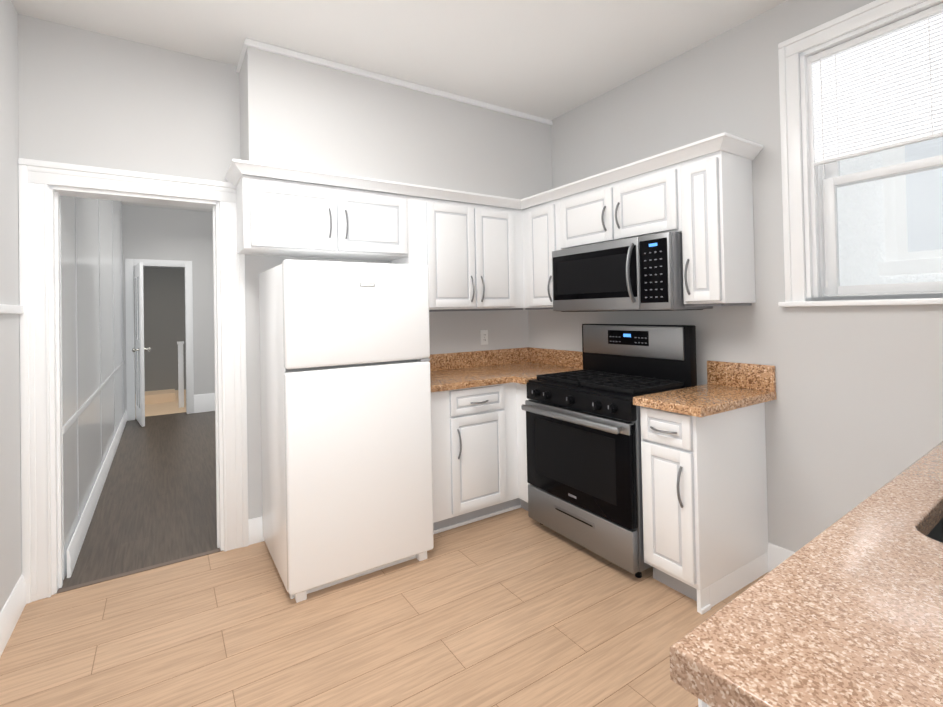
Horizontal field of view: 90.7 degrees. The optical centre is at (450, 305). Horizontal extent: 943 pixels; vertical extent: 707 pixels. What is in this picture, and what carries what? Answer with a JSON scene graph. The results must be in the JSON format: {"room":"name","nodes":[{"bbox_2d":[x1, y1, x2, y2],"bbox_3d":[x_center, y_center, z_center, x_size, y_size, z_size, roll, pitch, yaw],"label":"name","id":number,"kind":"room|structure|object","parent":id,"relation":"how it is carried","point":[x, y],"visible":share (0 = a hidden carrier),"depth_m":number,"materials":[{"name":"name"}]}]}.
{"room":"kitchen","nodes":[
{"label":"kitchen","id":0,"kind":"room"},
{"bbox_2d":[0,0,21,611],"bbox_3d":[-1.265,-0.034,0.780,0.140,2.870,3.410,-1,-1,-32],"label":"wall","id":1,"kind":"structure","parent":0,"point":[10,510],"depth_m":2.11,"materials":[{"name":"grey paint"}]},
{"bbox_2d":[0,304,23,313],"bbox_3d":[-1.227,-0.013,0.872,0.020,0.040,3.248,-1,-1,-32],"label":"trim","id":2,"kind":"structure","parent":1,"relation":"attached to","point":[10,309],"depth_m":2.06,"materials":[{"name":"white wood"}]},
{"bbox_2d":[0,574,25,656],"bbox_3d":[-1.203,1.329,0.855,0.016,0.145,3.248,-1,-1,-32],"label":"baseboard","id":3,"kind":"structure","parent":1,"relation":"attached to","point":[12,609],"depth_m":2.04,"materials":[{"name":"white wood"}]},
{"bbox_2d":[59,196,124,579],"bbox_3d":[-3.256,0.046,4.279,0.146,2.870,4.360,-1,-1,-32],"label":"wall","id":4,"kind":"structure","parent":0,"point":[92,325],"depth_m":3.29,"materials":[{"name":"white paint"}]},
{"bbox_2d":[67,410,126,577],"bbox_3d":[-3.158,1.407,4.310,0.016,0.145,4.355,-1,-1,-32],"label":"baseboard","id":5,"kind":"structure","parent":4,"relation":"attached to","point":[73,550],"depth_m":3.16,"materials":[{"name":"white wood"}]},
{"bbox_2d":[134,267,185,393],"bbox_3d":[-5.090,0.132,8.704,1.620,2.870,0.100,-1,-1,-32],"label":"wall","id":6,"kind":"structure","parent":0,"point":[164,308],"depth_m":8.50,"materials":[{"name":"grey paint"}]},
{"bbox_2d":[135,389,185,416],"bbox_3d":[-4.580,1.542,7.540,1.200,0.004,2.360,-1,-1,-32],"label":"floor","id":7,"kind":"structure","parent":0,"point":[155,409],"depth_m":6.96,"materials":[{"name":"beige wood"}]},
{"bbox_2d":[145,389,175,403],"bbox_3d":[-4.756,1.478,7.586,0.450,0.140,0.500,-1,-1,-32],"label":"box","id":8,"kind":"object","parent":7,"relation":"on","point":[159,396],"depth_m":7.42,"materials":[{"name":"beige wood"}]},
{"bbox_2d":[177,341,183,407],"bbox_3d":[-4.064,1.033,7.007,0.090,0.990,0.090,-1,-1,-32],"label":"post","id":9,"kind":"object","parent":7,"relation":"on","point":[180,343],"depth_m":6.98,"materials":[{"name":"beige wood"}]},
{"bbox_2d":[122,205,214,416],"bbox_3d":[-3.791,0.083,6.592,1.660,2.870,0.140,-1,-1,-32],"label":"wall","id":10,"kind":"structure","parent":0,"point":[153,233],"depth_m":6.59,"materials":[{"name":"grey paint"}]},
{"bbox_2d":[132,262,150,426],"bbox_3d":[-3.989,0.484,6.018,0.204,2.038,0.588,-1,-1,-32],"label":"hall door","id":11,"kind":"structure","parent":10,"relation":"in","point":[139,349],"depth_m":5.83,"materials":[{"name":"white wood"}]},
{"bbox_2d":[125,259,193,420],"bbox_3d":[-4.013,0.445,6.435,0.780,2.150,0.160,-1,-1,-32],"label":"door frame","id":12,"kind":"structure","parent":10,"relation":"attached to","point":[130,264],"depth_m":6.31,"materials":[{"name":"white wood"}]},
{"bbox_2d":[194,393,214,412],"bbox_3d":[-3.399,1.384,6.708,0.530,0.255,0.020,-1,-1,-32],"label":"baseboard","id":13,"kind":"structure","parent":10,"relation":"attached to","point":[202,402],"depth_m":6.63,"materials":[{"name":"white wood"}]},
{"bbox_2d":[18,14,528,518],"bbox_3d":[-0.724,-0.016,3.197,3.595,2.870,0.140,-1,-1,-32],"label":"wall","id":14,"kind":"structure","parent":0,"point":[96,98],"depth_m":2.57,"materials":[{"name":"grey paint"}]},
{"bbox_2d":[18,158,248,603],"bbox_3d":[-1.690,0.355,2.577,1.007,2.152,0.176,-1,-1,-32],"label":"door frame","id":15,"kind":"structure","parent":14,"relation":"attached to","point":[43,186],"depth_m":2.37,"materials":[{"name":"white wood"}]},
{"bbox_2d":[248,516,263,544],"bbox_3d":[-0.845,1.347,2.999,0.856,0.145,0.016,-1,-1,-32],"label":"baseboard","id":16,"kind":"structure","parent":14,"relation":"attached to","point":[255,524],"depth_m":2.79,"materials":[{"name":"white wood"}]},
{"bbox_2d":[233,168,412,263],"bbox_3d":[-0.775,-0.516,2.906,0.997,0.400,0.317,-1,-1,-32],"label":"upper cabinet","id":17,"kind":"object","parent":14,"relation":"attached to","point":[276,217],"depth_m":2.74,"materials":[{"name":"white wood"}]},
{"bbox_2d":[236,38,552,124],"bbox_3d":[-0.242,-1.440,3.240,2.253,0.040,0.342,-1,-1,-32],"label":"crown molding","id":18,"kind":"structure","parent":14,"relation":"attached to","point":[324,62],"depth_m":2.90,"materials":[{"name":"white wood"}]},
{"bbox_2d":[239,46,552,209],"bbox_3d":[-0.233,-1.122,3.249,2.235,0.675,0.324,-1,-1,-32],"label":"soffit","id":19,"kind":"structure","parent":14,"relation":"attached to","point":[296,113],"depth_m":2.93,"materials":[{"name":"grey paint"}]},
{"bbox_2d":[393,192,516,311],"bbox_3d":[0.026,-0.351,3.394,0.875,0.751,0.317,-1,-1,-32],"label":"upper cabinet","id":20,"kind":"object","parent":14,"relation":"attached to","point":[475,256],"depth_m":3.26,"materials":[{"name":"white wood"}]},
{"bbox_2d":[429,347,528,370],"bbox_3d":[0.091,0.420,3.590,1.357,0.125,0.020,-1,-1,-32],"label":"backsplash","id":21,"kind":"structure","parent":14,"relation":"attached to","point":[512,355],"depth_m":3.65,"materials":[{"name":"brown stone"}]},
{"bbox_2d":[480,330,487,344],"bbox_3d":[0.268,0.253,3.713,0.072,0.116,0.009,-1,-1,-32],"label":"electrical outlet plate","id":22,"kind":"object","parent":14,"relation":"attached to","point":[484,336],"visible":1,"depth_m":3.71,"materials":[{"name":"white plastic"}]},
{"bbox_2d":[0,411,768,706],"bbox_3d":[-1.626,1.477,4.691,3.595,0.054,10.510,-1,-1,-32],"label":"floor","id":23,"kind":"structure","parent":0,"point":[519,607],"depth_m":2.06,"materials":[{"name":"brown wood"}]},
{"bbox_2d":[259,259,433,602],"bbox_3d":[-0.626,0.591,2.690,0.778,1.640,0.733,-1,-1,-32],"label":"fridge","id":24,"kind":"object","parent":23,"relation":"on","point":[346,440],"visible":1,"depth_m":2.36,"materials":[{"name":"white metal"}]},
{"bbox_2d":[431,395,464,533],"bbox_3d":[-0.213,0.963,3.053,0.265,0.889,0.594,-1,-1,-32],"label":"base cabinet","id":25,"kind":"object","parent":23,"relation":"on","point":[448,460],"depth_m":2.85,"materials":[{"name":"white wood"}]},
{"bbox_2d":[461,387,508,524],"bbox_3d":[0.031,0.960,3.203,0.415,0.889,0.594,-1,-1,-32],"label":"base cabinet","id":26,"kind":"object","parent":23,"relation":"on","point":[479,441],"depth_m":2.98,"materials":[{"name":"white wood"}]},
{"bbox_2d":[430,363,582,398],"bbox_3d":[0.278,0.491,3.288,1.357,0.040,0.728,-1,-1,-32],"label":"countertop","id":27,"kind":"structure","parent":26,"relation":"on","point":[458,380],"depth_m":3.12,"materials":[{"name":"brown stone"}]},
{"bbox_2d":[509,383,530,510],"bbox_3d":[0.495,0.954,3.489,0.787,0.889,0.594,-1,-1,-32],"label":"base cabinet","id":28,"kind":"object","parent":23,"relation":"on","point":[518,484],"depth_m":3.11,"materials":[{"name":"white wood"}]},
{"bbox_2d":[521,324,696,577],"bbox_3d":[0.905,0.751,2.766,0.650,1.261,0.786,-1,-1,-32],"label":"range","id":29,"kind":"object","parent":23,"relation":"on","point":[584,459],"visible":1,"depth_m":2.61,"materials":[{"name":"silver metal"}]},
{"bbox_2d":[633,360,776,614],"bbox_3d":[1.278,0.840,2.319,0.679,1.060,0.342,-1,-1,-32],"label":"base cabinet","id":30,"kind":"object","parent":23,"relation":"on","point":[704,498],"visible":1,"depth_m":2.21,"materials":[{"name":"white wood"}]},
{"bbox_2d":[11,0,786,211],"bbox_3d":[-1.683,-1.440,4.725,3.595,0.050,10.510,-1,-1,-32],"label":"ceiling","id":31,"kind":"structure","parent":0,"point":[550,59],"depth_m":2.51,"materials":[{"name":"white paint"}]},
{"bbox_2d":[528,0,942,551],"bbox_3d":[1.607,-0.068,2.630,0.220,2.870,3.270,-1,-1,-32],"label":"wall","id":32,"kind":"structure","parent":0,"point":[854,414],"depth_m":2.35,"materials":[{"name":"grey paint"}]},
{"bbox_2d":[521,196,556,307],"bbox_3d":[0.774,-0.364,3.459,0.316,0.751,0.403,-1,-1,-32],"label":"upper cabinet","id":33,"kind":"object","parent":32,"relation":"attached to","point":[539,222],"depth_m":3.38,"materials":[{"name":"white wood"}]},
{"bbox_2d":[529,347,582,366],"bbox_3d":[0.850,0.406,3.633,0.020,0.125,0.712,-1,-1,-32],"label":"backsplash","id":34,"kind":"structure","parent":32,"relation":"attached to","point":[536,355],"depth_m":3.64,"materials":[{"name":"brown stone"}]},
{"bbox_2d":[557,160,680,249],"bbox_3d":[1.106,-0.571,2.915,0.316,0.364,0.880,-1,-1,-32],"label":"upper cabinet","id":35,"kind":"object","parent":32,"relation":"attached to","point":[649,203],"depth_m":2.76,"materials":[{"name":"white wood"}]},
{"bbox_2d":[552,232,712,311],"bbox_3d":[1.052,-0.175,2.870,0.464,0.414,0.860,-1,-1,-32],"label":"microwave","id":36,"kind":"object","parent":35,"relation":"attached to","point":[642,273],"visible":0.96,"depth_m":2.66,"materials":[{"name":"silver metal"}]},
{"bbox_2d":[677,144,755,306],"bbox_3d":[1.397,-0.388,2.447,0.316,0.751,0.215,-1,-1,-32],"label":"upper cabinet","id":37,"kind":"object","parent":32,"relation":"attached to","point":[717,228],"depth_m":2.35,"materials":[{"name":"white wood"}]},
{"bbox_2d":[767,542,794,571],"bbox_3d":[1.835,1.284,2.061,0.016,0.145,0.795,-1,-1,-32],"label":"baseboard","id":38,"kind":"structure","parent":32,"relation":"attached to","point":[776,554],"depth_m":2.36,"materials":[{"name":"white wood"}]},
{"bbox_2d":[778,0,942,306],"bbox_3d":[2.009,-0.660,1.922,0.265,1.308,1.090,-1,-1,-32],"label":"window unit","id":39,"kind":"structure","parent":32,"relation":"in","point":[879,90],"depth_m":2.13,"materials":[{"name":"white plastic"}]},
{"bbox_2d":[670,441,942,706],"bbox_3d":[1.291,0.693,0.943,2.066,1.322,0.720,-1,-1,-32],"label":"countertop","id":40,"kind":"structure","parent":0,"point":[845,610],"depth_m":0.64,"materials":[{"name":"brown stone"}]},
{"label":"outside","id":41,"kind":"structure","parent":0,"visible":0},
{"bbox_2d":[837,137,942,285],"bbox_3d":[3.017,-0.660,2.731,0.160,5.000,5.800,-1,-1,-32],"label":"window glass","id":42,"kind":"structure","parent":41,"point":[868,248],"depth_m":2.96,"materials":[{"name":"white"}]}
]}

